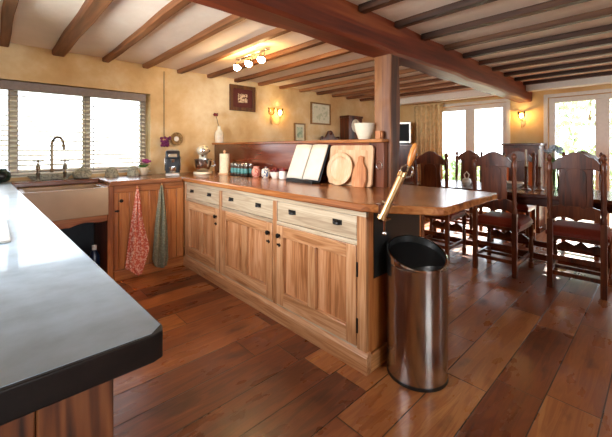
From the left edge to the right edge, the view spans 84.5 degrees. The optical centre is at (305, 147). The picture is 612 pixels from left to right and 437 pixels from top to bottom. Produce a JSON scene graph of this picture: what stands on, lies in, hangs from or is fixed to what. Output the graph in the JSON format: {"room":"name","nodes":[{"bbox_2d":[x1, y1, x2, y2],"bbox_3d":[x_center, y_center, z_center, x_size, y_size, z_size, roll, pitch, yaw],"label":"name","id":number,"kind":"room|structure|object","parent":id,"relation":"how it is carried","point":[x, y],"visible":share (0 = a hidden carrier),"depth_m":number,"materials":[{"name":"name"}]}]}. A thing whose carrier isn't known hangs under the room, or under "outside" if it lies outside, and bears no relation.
{"room":"kitchen","nodes":[
{"label":"kitchen","id":0,"kind":"room"},
{"bbox_2d":[0,43,373,246],"bbox_3d":[-0.834,0.135,4.978,7.200,2.170,0.300,0,0,-43],"label":"wall","id":1,"kind":"structure","parent":0,"point":[185,104],"depth_m":4.14,"materials":[{"name":"paint"}]},
{"bbox_2d":[8,90,149,177],"bbox_3d":[-2.509,-0.160,3.352,1.770,0.920,0.218,0,0,-43],"label":"window","id":2,"kind":"structure","parent":1,"relation":"in","point":[11,92],"depth_m":3.57,"materials":[{"name":"paint"}]},
{"bbox_2d":[0,80,145,174],"bbox_3d":[-2.478,-0.182,3.292,1.715,0.860,0.068,0,0,-43],"label":"blind","id":3,"kind":"object","parent":2,"relation":"attached to","point":[9,85],"visible":0.85,"depth_m":3.38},
{"bbox_2d":[171,132,182,144],"bbox_3d":[-1.562,-0.110,4.066,0.156,0.155,0.027,0,0,-43],"label":"wall plate","id":4,"kind":"object","parent":1,"relation":"attached to","point":[176,138],"visible":0.98,"depth_m":4.07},
{"bbox_2d":[229,84,255,111],"bbox_3d":[-0.883,-0.693,4.706,0.415,0.355,0.025,0,0,-43],"label":"framed picture","id":5,"kind":"object","parent":1,"relation":"attached to","point":[241,98],"visible":1,"depth_m":4.69},
{"bbox_2d":[238,94,246,102],"bbox_3d":[-0.883,-0.693,4.706,0.150,0.120,0.002,0,0,-43],"label":"print","id":6,"kind":"object","parent":5,"relation":"attached to","point":[242,98],"depth_m":4.70},
{"bbox_2d":[268,107,282,124],"bbox_3d":[-0.463,-0.465,5.014,0.272,0.251,0.154,0,0,-43],"label":"wall sconce","id":7,"kind":"object","parent":1,"relation":"attached to","point":[280,113],"visible":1,"depth_m":5.03,"materials":[{"name":"gold metal"}]},
{"bbox_2d":[294,123,305,140],"bbox_3d":[-0.101,-0.250,5.440,0.240,0.300,0.025,0,0,-43],"label":"framed picture","id":8,"kind":"object","parent":1,"relation":"attached to","point":[299,128],"visible":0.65,"depth_m":5.44},
{"bbox_2d":[297,127,302,137],"bbox_3d":[-0.101,-0.250,5.440,0.120,0.170,0.002,0,0,-43],"label":"print","id":9,"kind":"object","parent":8,"relation":"attached to","point":[299,129],"depth_m":5.44},
{"bbox_2d":[310,102,330,124],"bbox_3d":[0.256,-0.585,5.776,0.480,0.370,0.025,0,0,-43],"label":"framed picture","id":10,"kind":"object","parent":1,"relation":"attached to","point":[320,113],"visible":1,"depth_m":5.77},
{"bbox_2d":[314,106,326,120],"bbox_3d":[0.256,-0.585,5.775,0.320,0.240,0.002,0,0,-43],"label":"print","id":11,"kind":"object","parent":10,"relation":"attached to","point":[320,112],"depth_m":5.77},
{"bbox_2d":[0,0,611,100],"bbox_3d":[1.511,-1.025,2.482,7.200,0.150,7.150,0,0,-43],"label":"ceiling","id":12,"kind":"structure","parent":0,"point":[36,23],"depth_m":2.80,"materials":[{"name":"paint"}]},
{"bbox_2d":[0,0,18,46],"bbox_3d":[-1.861,-0.927,2.129,0.084,0.042,2.445,0,0,-43],"label":"ceiling beam","id":13,"kind":"structure","parent":12,"relation":"attached to","point":[9,7],"depth_m":2.40,"materials":[{"name":"brown wood"}]},
{"bbox_2d":[52,0,112,56],"bbox_3d":[-1.571,-0.921,2.401,0.122,0.053,2.445,0,0,-43],"label":"ceiling beam","id":14,"kind":"structure","parent":12,"relation":"attached to","point":[90,11],"depth_m":2.46,"materials":[{"name":"brown wood"}]},
{"bbox_2d":[102,0,190,62],"bbox_3d":[-1.282,-0.927,2.672,0.084,0.042,2.445,0,0,-43],"label":"ceiling beam","id":15,"kind":"structure","parent":12,"relation":"attached to","point":[174,6],"depth_m":2.55,"materials":[{"name":"brown wood"}]},
{"bbox_2d":[160,136,170,146],"bbox_3d":[-1.644,-0.455,3.936,0.130,0.890,0.078,0,0,-43],"label":"dried flowers","id":16,"kind":"object","parent":12,"relation":"hanging from","point":[165,143],"visible":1,"depth_m":3.91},
{"bbox_2d":[142,14,245,68],"bbox_3d":[-0.994,-0.927,2.942,0.075,0.042,2.445,0,0,-43],"label":"ceiling beam","id":17,"kind":"structure","parent":12,"relation":"attached to","point":[231,20],"depth_m":2.82,"materials":[{"name":"brown wood"}]},
{"bbox_2d":[177,28,290,73],"bbox_3d":[-0.704,-0.927,3.215,0.083,0.042,2.445,0,0,-43],"label":"ceiling beam","id":18,"kind":"structure","parent":12,"relation":"attached to","point":[276,32],"depth_m":3.11,"materials":[{"name":"brown wood"}]},
{"bbox_2d":[233,46,269,70],"bbox_3d":[-0.562,-0.871,3.325,0.112,0.156,0.542,0,0,-43],"label":"ceiling spotlight","id":19,"kind":"object","parent":12,"relation":"attached to","point":[261,58],"visible":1,"depth_m":3.28,"materials":[{"name":"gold metal"}]},
{"bbox_2d":[207,39,325,77],"bbox_3d":[-0.414,-0.927,3.487,0.081,0.042,2.445,0,0,-43],"label":"ceiling beam","id":20,"kind":"structure","parent":12,"relation":"attached to","point":[312,43],"depth_m":3.30,"materials":[{"name":"brown wood"}]},
{"bbox_2d":[234,48,350,82],"bbox_3d":[-0.124,-0.927,3.759,0.083,0.042,2.445,0,0,-43],"label":"ceiling beam","id":21,"kind":"structure","parent":12,"relation":"attached to","point":[341,51],"depth_m":3.71,"materials":[{"name":"brown wood"}]},
{"bbox_2d":[258,56,373,85],"bbox_3d":[0.164,-0.927,4.030,0.075,0.042,2.446,0,0,-44],"label":"ceiling beam","id":22,"kind":"structure","parent":12,"relation":"attached to","point":[364,59],"depth_m":3.99,"materials":[{"name":"brown wood"}]},
{"bbox_2d":[279,65,399,88],"bbox_3d":[0.454,-0.927,4.302,0.083,0.042,2.445,0,0,-43],"label":"ceiling beam","id":23,"kind":"structure","parent":12,"relation":"attached to","point":[369,69],"depth_m":4.41,"materials":[{"name":"brown wood"}]},
{"bbox_2d":[299,68,417,91],"bbox_3d":[0.743,-0.927,4.574,0.085,0.042,2.445,0,0,-43],"label":"ceiling beam","id":24,"kind":"structure","parent":12,"relation":"attached to","point":[409,70],"depth_m":4.71,"materials":[{"name":"brown wood"}]},
{"bbox_2d":[187,0,531,102],"bbox_3d":[1.018,-0.827,3.010,6.585,0.243,0.214,0,0,-43],"label":"beam","id":25,"kind":"structure","parent":12,"relation":"attached to","point":[339,23],"depth_m":2.37,"materials":[{"name":"wood"}]},
{"bbox_2d":[317,74,432,94],"bbox_3d":[1.032,-0.927,4.845,0.084,0.042,2.445,0,0,-43],"label":"ceiling beam","id":26,"kind":"structure","parent":12,"relation":"attached to","point":[419,76],"depth_m":4.99,"materials":[{"name":"brown wood"}]},
{"bbox_2d":[358,0,403,13],"bbox_3d":[1.707,-0.926,0.841,0.089,0.043,3.886,0,0,-43],"label":"ceiling beam","id":27,"kind":"structure","parent":12,"relation":"attached to","point":[371,5],"depth_m":2.16,"materials":[{"name":"brown wood"}]},
{"bbox_2d":[332,78,446,96],"bbox_3d":[1.323,-0.927,5.118,0.083,0.042,2.445,0,0,-43],"label":"ceiling beam","id":28,"kind":"structure","parent":12,"relation":"attached to","point":[435,79],"depth_m":4.96,"materials":[{"name":"brown wood"}]},
{"bbox_2d":[346,82,458,98],"bbox_3d":[1.612,-0.927,5.390,0.079,0.042,2.445,0,0,-43],"label":"ceiling beam","id":29,"kind":"structure","parent":12,"relation":"attached to","point":[447,83],"depth_m":5.22,"materials":[{"name":"brown wood"}]},
{"bbox_2d":[360,85,470,101],"bbox_3d":[1.901,-0.927,5.661,0.082,0.042,2.445,0,0,-43],"label":"ceiling beam","id":30,"kind":"structure","parent":12,"relation":"attached to","point":[462,86],"depth_m":5.50,"materials":[{"name":"brown wood"}]},
{"bbox_2d":[394,0,496,28],"bbox_3d":[2.013,-0.926,1.129,0.089,0.043,3.886,0,0,-43],"label":"ceiling beam","id":31,"kind":"structure","parent":12,"relation":"attached to","point":[461,5],"depth_m":2.28,"materials":[{"name":"brown wood"}]},
{"bbox_2d":[400,89,496,105],"bbox_3d":[2.278,-0.889,6.018,0.160,0.118,2.441,0,0,-43],"label":"ceiling beam","id":32,"kind":"structure","parent":12,"relation":"attached to","point":[474,93],"depth_m":5.79,"materials":[{"name":"white paint"}]},
{"bbox_2d":[421,0,591,40],"bbox_3d":[2.319,-0.926,1.417,0.089,0.043,3.886,0,0,-43],"label":"ceiling beam","id":33,"kind":"structure","parent":12,"relation":"attached to","point":[553,4],"depth_m":2.37,"materials":[{"name":"brown wood"}]},
{"bbox_2d":[445,7,611,50],"bbox_3d":[2.625,-0.926,1.704,0.087,0.043,3.886,0,0,-43],"label":"ceiling beam","id":34,"kind":"structure","parent":12,"relation":"attached to","point":[606,12],"depth_m":2.60,"materials":[{"name":"brown wood"}]},
{"bbox_2d":[463,24,611,58],"bbox_3d":[2.931,-0.926,1.991,0.090,0.043,3.886,0,0,-43],"label":"ceiling beam","id":35,"kind":"structure","parent":12,"relation":"attached to","point":[606,28],"depth_m":2.90,"materials":[{"name":"brown wood"}]},
{"bbox_2d":[479,38,611,65],"bbox_3d":[3.239,-0.926,2.280,0.088,0.043,3.886,0,0,-43],"label":"ceiling beam","id":36,"kind":"structure","parent":12,"relation":"attached to","point":[607,41],"depth_m":3.22,"materials":[{"name":"brown wood"}]},
{"bbox_2d":[492,48,611,71],"bbox_3d":[3.544,-0.926,2.566,0.090,0.043,3.886,0,0,-43],"label":"ceiling beam","id":37,"kind":"structure","parent":12,"relation":"attached to","point":[604,51],"depth_m":3.53,"materials":[{"name":"brown wood"}]},
{"bbox_2d":[504,57,611,76],"bbox_3d":[3.850,-0.926,2.853,0.089,0.043,3.886,0,0,-43],"label":"ceiling beam","id":38,"kind":"structure","parent":12,"relation":"attached to","point":[603,60],"depth_m":3.84,"materials":[{"name":"brown wood"}]},
{"bbox_2d":[514,64,611,80],"bbox_3d":[4.156,-0.926,3.141,0.089,0.043,3.886,0,0,-43],"label":"ceiling beam","id":39,"kind":"structure","parent":12,"relation":"attached to","point":[604,67],"depth_m":4.14,"materials":[{"name":"brown wood"}]},
{"bbox_2d":[523,71,611,84],"bbox_3d":[4.462,-0.926,3.428,0.090,0.043,3.886,0,0,-43],"label":"ceiling beam","id":40,"kind":"structure","parent":12,"relation":"attached to","point":[597,74],"depth_m":4.44,"materials":[{"name":"brown wood"}]},
{"bbox_2d":[526,75,611,91],"bbox_3d":[4.594,-0.889,3.552,0.160,0.118,3.886,0,0,-43],"label":"ceiling beam","id":41,"kind":"structure","parent":12,"relation":"attached to","point":[601,80],"depth_m":4.55,"materials":[{"name":"white paint"}]},
{"bbox_2d":[114,217,611,436],"bbox_3d":[1.511,1.270,2.482,7.200,0.100,7.150,0,0,-43],"label":"floor","id":42,"kind":"structure","parent":0,"point":[527,357],"depth_m":1.86,"materials":[{"name":"brown wood"}]},
{"bbox_2d":[0,379,113,436],"bbox_3d":[-1.448,0.783,1.324,0.672,0.874,2.648,0,0,-43],"label":"base cabinet","id":43,"kind":"object","parent":42,"relation":"on","point":[90,412],"visible":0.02,"depth_m":0.53,"materials":[{"name":"orange wood"}]},
{"bbox_2d":[0,181,162,425],"bbox_3d":[-1.677,0.322,1.584,0.704,0.045,3.485,0,0,-43],"label":"countertop","id":44,"kind":"structure","parent":43,"relation":"on","point":[68,329],"depth_m":0.58,"materials":[{"name":"stone"}]},
{"bbox_2d":[0,218,10,243],"bbox_3d":[-1.257,0.279,1.097,0.430,0.040,0.480,0,0,-43],"label":"gas hob","id":45,"kind":"object","parent":44,"relation":"in","point":[4,231],"visible":1,"depth_m":1.17,"materials":[{"name":"metal"}]},
{"bbox_2d":[0,169,10,182],"bbox_3d":[-2.648,0.240,2.929,0.132,0.118,0.136,0,0,-43],"label":"jar","id":46,"kind":"object","parent":44,"relation":"on","point":[5,175],"visible":1,"depth_m":2.91,"materials":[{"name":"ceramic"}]},
{"bbox_2d":[52,183,113,279],"bbox_3d":[-2.204,0.783,3.057,0.672,0.874,0.615,0,0,-43],"label":"base cabinet","id":47,"kind":"object","parent":42,"relation":"on","point":[86,232],"visible":0.32,"depth_m":3.09,"materials":[{"name":"wood"}]},
{"bbox_2d":[89,244,99,265],"bbox_3d":[-1.940,1.040,3.089,0.090,0.300,0.090,0,0,-43],"label":"bottle","id":48,"kind":"object","parent":47,"relation":"in","point":[94,255],"visible":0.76,"depth_m":3.07,"materials":[{"name":"glass"}]},
{"bbox_2d":[114,181,183,280],"bbox_3d":[-1.709,0.783,3.499,0.650,0.874,0.638,0,0,-43],"label":"base cabinet","id":49,"kind":"object","parent":42,"relation":"on","point":[124,196],"visible":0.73,"depth_m":3.27,"materials":[{"name":"orange wood"}]},
{"bbox_2d":[11,174,181,187],"bbox_3d":[-1.969,0.322,3.252,1.307,0.044,0.656,0,0,-43],"label":"countertop","id":50,"kind":"structure","parent":49,"relation":"on","point":[149,178],"depth_m":3.21,"materials":[{"name":"brown wood"}]},
{"bbox_2d":[27,174,71,179],"bbox_3d":[-2.422,0.277,3.193,0.346,0.045,0.090,0,0,-43],"label":"soap dish","id":51,"kind":"object","parent":50,"relation":"on","point":[53,176],"visible":0.84,"depth_m":3.16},
{"bbox_2d":[33,136,69,180],"bbox_3d":[-2.362,0.095,3.132,0.261,0.411,0.130,0,0,-26],"label":"tap","id":52,"kind":"object","parent":50,"relation":"on","point":[38,167],"visible":1,"depth_m":3.12,"materials":[{"name":"silver metal"}]},
{"bbox_2d":[17,184,108,220],"bbox_3d":[-2.117,0.470,2.943,0.598,0.244,0.440,0,0,-43],"label":"sink","id":53,"kind":"object","parent":50,"relation":"in","point":[57,203],"visible":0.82,"depth_m":2.83,"materials":[{"name":"beige ceramic"}]},
{"bbox_2d":[72,166,91,178],"bbox_3d":[-2.205,0.237,3.320,0.170,0.124,0.170,0,0,-43],"label":"pot","id":54,"kind":"object","parent":50,"relation":"on","point":[79,173],"visible":1,"depth_m":3.27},
{"bbox_2d":[104,167,118,176],"bbox_3d":[-2.016,0.248,3.498,0.134,0.102,0.132,0,0,-43],"label":"stone ornament","id":55,"kind":"object","parent":50,"relation":"on","point":[111,171],"visible":1,"depth_m":3.46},
{"bbox_2d":[127,166,138,175],"bbox_3d":[-1.876,0.248,3.656,0.125,0.102,0.123,0,0,-43],"label":"stone ornament","id":56,"kind":"object","parent":50,"relation":"on","point":[132,171],"visible":0.98,"depth_m":3.62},
{"bbox_2d":[138,159,150,174],"bbox_3d":[-1.810,0.209,3.767,0.135,0.181,0.116,0,0,-43],"label":"flower pot","id":57,"kind":"object","parent":50,"relation":"on","point":[143,169],"visible":0.99,"depth_m":3.73,"materials":[{"name":"beige ceramic"}]},
{"bbox_2d":[183,182,420,375],"bbox_3d":[-0.259,0.783,2.853,0.632,0.874,2.335,0,0,-43],"label":"base cabinet","id":58,"kind":"object","parent":42,"relation":"on","point":[319,272],"visible":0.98,"depth_m":2.19,"materials":[{"name":"brown wood"}]},
{"bbox_2d":[163,171,496,215],"bbox_3d":[-0.206,0.322,3.097,1.040,0.044,3.294,0,0,-43],"label":"countertop","id":59,"kind":"structure","parent":58,"relation":"on","point":[410,199],"depth_m":2.22,"materials":[{"name":"brown wood"}]},
{"bbox_2d":[164,150,180,175],"bbox_3d":[-1.470,0.160,3.719,0.170,0.280,0.265,0,0,-21],"label":"coffee machine","id":60,"kind":"object","parent":59,"relation":"on","point":[172,159],"visible":1,"depth_m":3.64,"materials":[{"name":"grey plastic"}]},
{"bbox_2d":[193,145,215,174],"bbox_3d":[-1.190,0.133,3.884,0.224,0.334,0.298,0,0,-38],"label":"stand mixer","id":61,"kind":"object","parent":59,"relation":"on","point":[202,165],"visible":1,"depth_m":3.78,"materials":[{"name":"silver metal"}]},
{"bbox_2d":[194,159,215,171],"bbox_3d":[-1.170,0.198,3.854,0.218,0.141,0.200,0,0,-43],"label":"bowl","id":62,"kind":"object","parent":61,"relation":"on","point":[201,165],"depth_m":3.78,"materials":[{"name":"metal"}]},
{"bbox_2d":[218,150,230,174],"bbox_3d":[-0.929,0.161,3.846,0.144,0.278,0.144,0,0,-43],"label":"roll","id":63,"kind":"object","parent":59,"relation":"on","point":[224,159],"visible":0.96,"depth_m":3.80,"materials":[{"name":"white paper"}]},
{"bbox_2d":[251,166,260,176],"bbox_3d":[-0.516,0.244,3.495,0.101,0.110,0.101,0,0,-27],"label":"jug","id":64,"kind":"object","parent":59,"relation":"on","point":[256,172],"visible":0.98,"depth_m":3.46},
{"bbox_2d":[261,167,269,177],"bbox_3d":[-0.406,0.243,3.412,0.096,0.113,0.096,0,0,30],"label":"pot","id":65,"kind":"object","parent":59,"relation":"on","point":[265,173],"visible":0.95,"depth_m":3.38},
{"bbox_2d":[279,167,286,179],"bbox_3d":[-0.220,0.242,3.229,0.080,0.114,0.080,0,0,-43],"label":"pot","id":66,"kind":"object","parent":59,"relation":"on","point":[282,172],"visible":0.96,"depth_m":3.20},
{"bbox_2d":[212,139,388,187],"bbox_3d":[-0.301,0.116,3.472,0.094,0.368,2.615,0,0,-43],"label":"panel","id":67,"kind":"object","parent":59,"relation":"on","point":[269,154],"visible":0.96,"depth_m":3.40,"materials":[{"name":"red wood"}]},
{"bbox_2d":[213,113,223,142],"bbox_3d":[-1.125,-0.258,4.339,0.127,0.379,0.115,0,0,-8],"label":"bottle vase","id":68,"kind":"object","parent":67,"relation":"on","point":[219,136],"visible":1,"depth_m":4.30,"materials":[{"name":"ceramic"}]},
{"bbox_2d":[215,126,223,142],"bbox_3d":[-1.119,-0.176,4.340,0.115,0.215,0.115,0,0,-43],"label":"bottle","id":69,"kind":"object","parent":68,"relation":"on","point":[219,136],"depth_m":4.30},
{"bbox_2d":[354,123,374,138],"bbox_3d":[0.461,-0.131,2.662,0.164,0.125,0.164,0,0,-43],"label":"bowl","id":70,"kind":"object","parent":67,"relation":"on","point":[363,130],"visible":0.91,"depth_m":2.61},
{"bbox_2d":[375,131,382,138],"bbox_3d":[0.561,-0.100,2.565,0.044,0.062,0.052,0,0,-43],"label":"wooden block","id":71,"kind":"object","parent":67,"relation":"on","point":[378,134],"visible":0.97,"depth_m":2.55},
{"bbox_2d":[286,178,318,183],"bbox_3d":[0.004,0.149,2.974,0.197,0.300,0.340,0,0,-43],"label":"cookbook stand","id":72,"kind":"object","parent":59,"relation":"on","point":[287,179],"visible":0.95,"depth_m":2.88,"materials":[{"name":"black plastic"}]},
{"bbox_2d":[286,144,330,181],"bbox_3d":[0.011,0.125,2.980,0.162,0.316,0.414,0,0,-43],"label":"cookbook","id":73,"kind":"object","parent":72,"relation":"on","point":[308,161],"visible":0.97,"depth_m":2.95,"materials":[{"name":"white paper"}]},
{"bbox_2d":[327,153,352,184],"bbox_3d":[0.272,0.168,2.731,0.073,0.263,0.268,0,0,-43],"label":"wooden plate","id":74,"kind":"object","parent":59,"relation":"on","point":[339,167],"visible":1,"depth_m":2.73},
{"bbox_2d":[328,145,374,186],"bbox_3d":[0.356,0.139,2.712,0.052,0.321,0.440,0,0,-43],"label":"chopping board","id":75,"kind":"object","parent":59,"relation":"on","point":[353,151],"visible":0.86,"depth_m":2.64,"materials":[{"name":"brown wood"}]},
{"bbox_2d":[351,156,366,187],"bbox_3d":[0.412,0.180,2.596,0.054,0.242,0.136,0,0,-43],"label":"paddle board","id":76,"kind":"object","parent":59,"relation":"on","point":[358,179],"visible":1,"depth_m":2.58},
{"bbox_2d":[374,54,399,186],"bbox_3d":[0.639,-0.208,2.647,0.144,1.015,0.155,0,0,-43],"label":"column","id":77,"kind":"structure","parent":59,"relation":"on","point":[386,67],"depth_m":2.59,"materials":[{"name":"brown wood"}]},
{"bbox_2d":[376,143,416,235],"bbox_3d":[0.433,0.213,1.687,0.170,0.479,0.203,0,0,-43],"label":"bar corkscrew","id":78,"kind":"object","parent":59,"relation":"attached to","point":[384,207],"visible":1,"depth_m":1.65,"materials":[{"name":"gold metal"}]},
{"bbox_2d":[319,131,339,139],"bbox_3d":[0.552,0.460,5.665,0.480,1.520,0.464,0,0,-43],"label":"chair","id":79,"kind":"object","parent":42,"relation":"on","point":[329,135],"visible":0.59,"depth_m":5.78,"materials":[{"name":"brown wood"}]},
{"bbox_2d":[340,115,362,139],"bbox_3d":[0.831,0.320,6.157,0.410,1.800,0.221,0,0,-43],"label":"clock","id":80,"kind":"object","parent":42,"relation":"on","point":[347,129],"visible":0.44,"depth_m":6.03,"materials":[{"name":"brown wood"}]},
{"bbox_2d":[399,144,413,182],"bbox_3d":[1.808,0.578,6.402,0.480,1.285,0.360,0,0,23],"label":"tv cabinet","id":81,"kind":"object","parent":42,"relation":"on","point":[404,149],"visible":0.1,"depth_m":6.21,"materials":[{"name":"brown wood"}]},
{"bbox_2d":[400,122,411,143],"bbox_3d":[1.804,-0.276,6.381,0.380,0.420,0.255,0,0,23],"label":"television","id":82,"kind":"object","parent":81,"relation":"on","point":[405,127],"visible":0.55,"depth_m":6.24,"materials":[{"name":"plastic"}]},
{"bbox_2d":[387,235,448,392],"bbox_3d":[0.604,0.865,1.836,0.320,0.710,0.320,0,0,19],"label":"waste bin","id":83,"kind":"object","parent":42,"relation":"on","point":[417,267],"visible":1,"depth_m":1.71,"materials":[{"name":"silver metal"}]},
{"bbox_2d":[421,215,424,237],"bbox_3d":[-0.227,0.783,3.312,0.037,0.874,2.940,0,0,-43],"label":"panel","id":84,"kind":"object","parent":42,"relation":"on","point":[422,216],"visible":0.02,"depth_m":2.24,"materials":[{"name":"brown wood"}]},
{"bbox_2d":[413,151,465,260],"bbox_3d":[1.552,0.627,3.925,0.506,1.185,0.448,0,0,-45],"label":"dining chair","id":85,"kind":"object","parent":42,"relation":"on","point":[430,162],"visible":0.5,"depth_m":3.76,"materials":[{"name":"brown wood"}]},
{"bbox_2d":[441,150,482,236],"bbox_3d":[2.286,0.627,4.917,0.506,1.185,0.448,0,0,-43],"label":"dining chair","id":86,"kind":"object","parent":42,"relation":"on","point":[466,158],"visible":0.41,"depth_m":5.05,"materials":[{"name":"brown wood"}]},
{"bbox_2d":[472,152,533,278],"bbox_3d":[1.999,0.627,3.441,0.506,1.185,0.448,0,0,-42],"label":"dining chair","id":87,"kind":"object","parent":42,"relation":"on","point":[494,165],"visible":0.94,"depth_m":3.30,"materials":[{"name":"brown wood"}]},
{"bbox_2d":[402,179,611,271],"bbox_3d":[2.330,0.839,3.902,0.880,0.762,2.240,0,0,-43],"label":"dining table","id":88,"kind":"object","parent":42,"relation":"on","point":[526,197],"visible":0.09,"depth_m":3.55,"materials":[{"name":"brown wood"}]},
{"bbox_2d":[462,171,470,184],"bbox_3d":[1.977,0.371,4.147,0.110,0.172,0.108,0,0,-43],"label":"ornament","id":89,"kind":"object","parent":88,"relation":"on","point":[466,181],"visible":1,"depth_m":4.12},
{"bbox_2d":[507,181,523,187],"bbox_3d":[2.409,0.427,3.935,0.280,0.060,0.280,0,0,-43],"label":"serving dish","id":90,"kind":"object","parent":88,"relation":"on","point":[509,183],"visible":0.42,"depth_m":3.87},
{"bbox_2d":[521,149,530,189],"bbox_3d":[2.419,0.230,3.705,0.100,0.455,0.100,0,0,-43],"label":"candlestick","id":91,"kind":"object","parent":88,"relation":"on","point":[525,166],"visible":1,"depth_m":3.69,"materials":[{"name":"brown wood"}]},
{"bbox_2d":[534,148,544,190],"bbox_3d":[2.516,0.230,3.631,0.100,0.455,0.100,0,0,-43],"label":"candlestick","id":92,"kind":"object","parent":88,"relation":"on","point":[539,167],"visible":1,"depth_m":3.62,"materials":[{"name":"brown wood"}]},
{"bbox_2d":[543,145,563,189],"bbox_3d":[2.716,0.210,3.689,0.170,0.496,0.157,0,0,19],"label":"flower vase","id":93,"kind":"object","parent":88,"relation":"on","point":[551,148],"visible":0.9,"depth_m":3.66,"materials":[{"name":"clear glass"}]},
{"bbox_2d":[490,151,535,247],"bbox_3d":[2.737,0.627,4.436,0.506,1.185,0.448,0,0,-45],"label":"dining chair","id":94,"kind":"object","parent":42,"relation":"on","point":[520,155],"visible":0.27,"depth_m":4.47,"materials":[{"name":"brown wood"}]},
{"bbox_2d":[501,143,546,233],"bbox_3d":[3.291,0.575,5.100,0.409,1.290,0.510,0,0,-43],"label":"cabinet","id":95,"kind":"object","parent":42,"relation":"on","point":[508,148],"visible":0.38,"depth_m":4.91,"materials":[{"name":"brown wood"}]},
{"bbox_2d":[553,151,602,260],"bbox_3d":[3.189,0.627,3.954,0.506,1.185,0.448,0,0,-41],"label":"dining chair","id":96,"kind":"object","parent":42,"relation":"on","point":[582,152],"visible":0.09,"depth_m":3.99,"materials":[{"name":"brown wood"}]},
{"bbox_2d":[545,152,611,300],"bbox_3d":[2.417,0.627,2.989,0.448,1.185,0.506,0,0,44],"label":"dining chair","id":97,"kind":"object","parent":42,"relation":"on","point":[576,198],"visible":1,"depth_m":2.84,"materials":[{"name":"brown wood"}]},
{"bbox_2d":[400,84,611,156],"bbox_3d":[4.128,0.135,4.734,0.300,2.170,6.850,0,0,-43],"label":"wall","id":98,"kind":"structure","parent":0,"point":[533,130],"depth_m":5.24,"materials":[{"name":"paint"}]},
{"bbox_2d":[413,96,496,104],"bbox_3d":[2.680,-0.845,5.966,0.118,0.022,1.670,0,0,-43],"label":"pole","id":99,"kind":"object","parent":98,"relation":"attached to","point":[488,96],"visible":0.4,"depth_m":5.93,"materials":[{"name":"wood"}]},
{"bbox_2d":[414,103,442,180],"bbox_3d":[2.287,0.190,6.315,0.087,2.020,0.579,0,0,-43],"label":"curtain","id":100,"kind":"object","parent":99,"relation":"hanging from","point":[428,118],"visible":0.55,"depth_m":6.32,"materials":[{"name":"fabric"}]},
{"bbox_2d":[443,102,505,217],"bbox_3d":[2.876,0.235,5.924,0.118,1.967,1.196,0,0,-43],"label":"door","id":101,"kind":"structure","parent":98,"relation":"in","point":[469,110],"depth_m":5.90,"materials":[{"name":"white paint"}]},
{"bbox_2d":[443,99,509,142],"bbox_3d":[2.830,0.210,5.880,0.020,2.020,1.300,0,0,-43],"label":"trim","id":102,"kind":"structure","parent":98,"relation":"attached to","point":[507,101],"depth_m":5.47,"materials":[{"name":"white paint"}]},
{"bbox_2d":[517,111,525,127],"bbox_3d":[3.350,-0.435,5.230,0.154,0.250,0.112,0,0,-43],"label":"wall sconce","id":103,"kind":"object","parent":98,"relation":"attached to","point":[523,121],"visible":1,"depth_m":5.21,"materials":[{"name":"gold metal"}]},
{"bbox_2d":[544,88,611,228],"bbox_3d":[4.034,0.210,4.597,0.020,2.020,1.320,0,0,-43],"label":"trim","id":104,"kind":"structure","parent":98,"relation":"attached to","point":[546,97],"depth_m":5.04,"materials":[{"name":"white paint"}]},
{"bbox_2d":[549,93,611,229],"bbox_3d":[4.080,0.235,4.641,0.118,1.967,1.216,0,0,-43],"label":"door","id":105,"kind":"structure","parent":98,"relation":"in","point":[602,101],"depth_m":4.67,"materials":[{"name":"white paint"}]},
{"label":"outside","id":106,"kind":"structure","parent":0,"visible":0},
{"bbox_2d":[443,168,611,186],"bbox_3d":[1.547,1.350,4.196,36.000,0.060,32.000,0,0,-43],"label":"lawn","id":107,"kind":"structure","parent":106,"point":[443,168],"depth_m":15.08,"materials":[{"name":"green plant"}]},
{"bbox_2d":[443,153,460,179],"bbox_3d":[4.093,0.728,10.555,1.878,1.229,1.818,0,0,-43],"label":"shrub","id":108,"kind":"object","parent":107,"relation":"on","point":[452,164],"visible":0.11,"depth_m":10.07,"materials":[{"name":"green plant"}]},
{"bbox_2d":[458,166,479,181],"bbox_3d":[4.963,0.784,9.162,1.470,1.102,1.564,0,0,-11],"label":"shrub","id":109,"kind":"object","parent":107,"relation":"on","point":[478,167],"visible":0.02,"depth_m":9.35,"materials":[{"name":"green plant"}]},
{"bbox_2d":[478,207,611,226],"bbox_3d":[5.002,1.295,6.068,2.800,0.090,8.000,0,0,-43],"label":"path","id":110,"kind":"structure","parent":107,"relation":"on","point":[484,208],"depth_m":5.89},
{"bbox_2d":[556,99,611,159],"bbox_3d":[7.250,-0.368,8.600,2.721,3.378,2.112,0,0,-43],"label":"tree","id":111,"kind":"object","parent":107,"relation":"on","point":[587,139],"visible":0.48,"depth_m":8.23,"materials":[{"name":"green plant"}]},
{"bbox_2d":[594,166,611,190],"bbox_3d":[6.871,0.789,6.707,1.769,1.143,1.654,0,0,14],"label":"shrub","id":112,"kind":"object","parent":107,"relation":"on","point":[610,166],"visible":0.09,"depth_m":7.13,"materials":[{"name":"green plant"}]},
{"bbox_3d":[-1.596,0.372,3.190,0.018,0.017,0.029,0,0,-43],"label":"peg","id":113,"kind":"object","parent":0,"visible":0},
{"bbox_2d":[125,186,148,275],"bbox_3d":[-1.586,0.777,3.173,0.209,0.842,0.055,0,0,-43],"label":"hand towel","id":114,"kind":"object","parent":113,"relation":"hanging from","point":[138,244],"visible":1,"depth_m":3.17,"materials":[{"name":"fabric"}]},
{"bbox_3d":[-1.433,0.358,3.342,0.018,0.017,0.029,0,0,-43],"label":"peg","id":115,"kind":"object","parent":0,"visible":0},
{"bbox_2d":[152,185,168,267],"bbox_3d":[-1.431,0.759,3.319,0.157,0.841,0.056,0,0,-43],"label":"hand towel","id":116,"kind":"object","parent":115,"relation":"hanging from","point":[160,256],"visible":0.99,"depth_m":3.32,"materials":[{"name":"fabric"}]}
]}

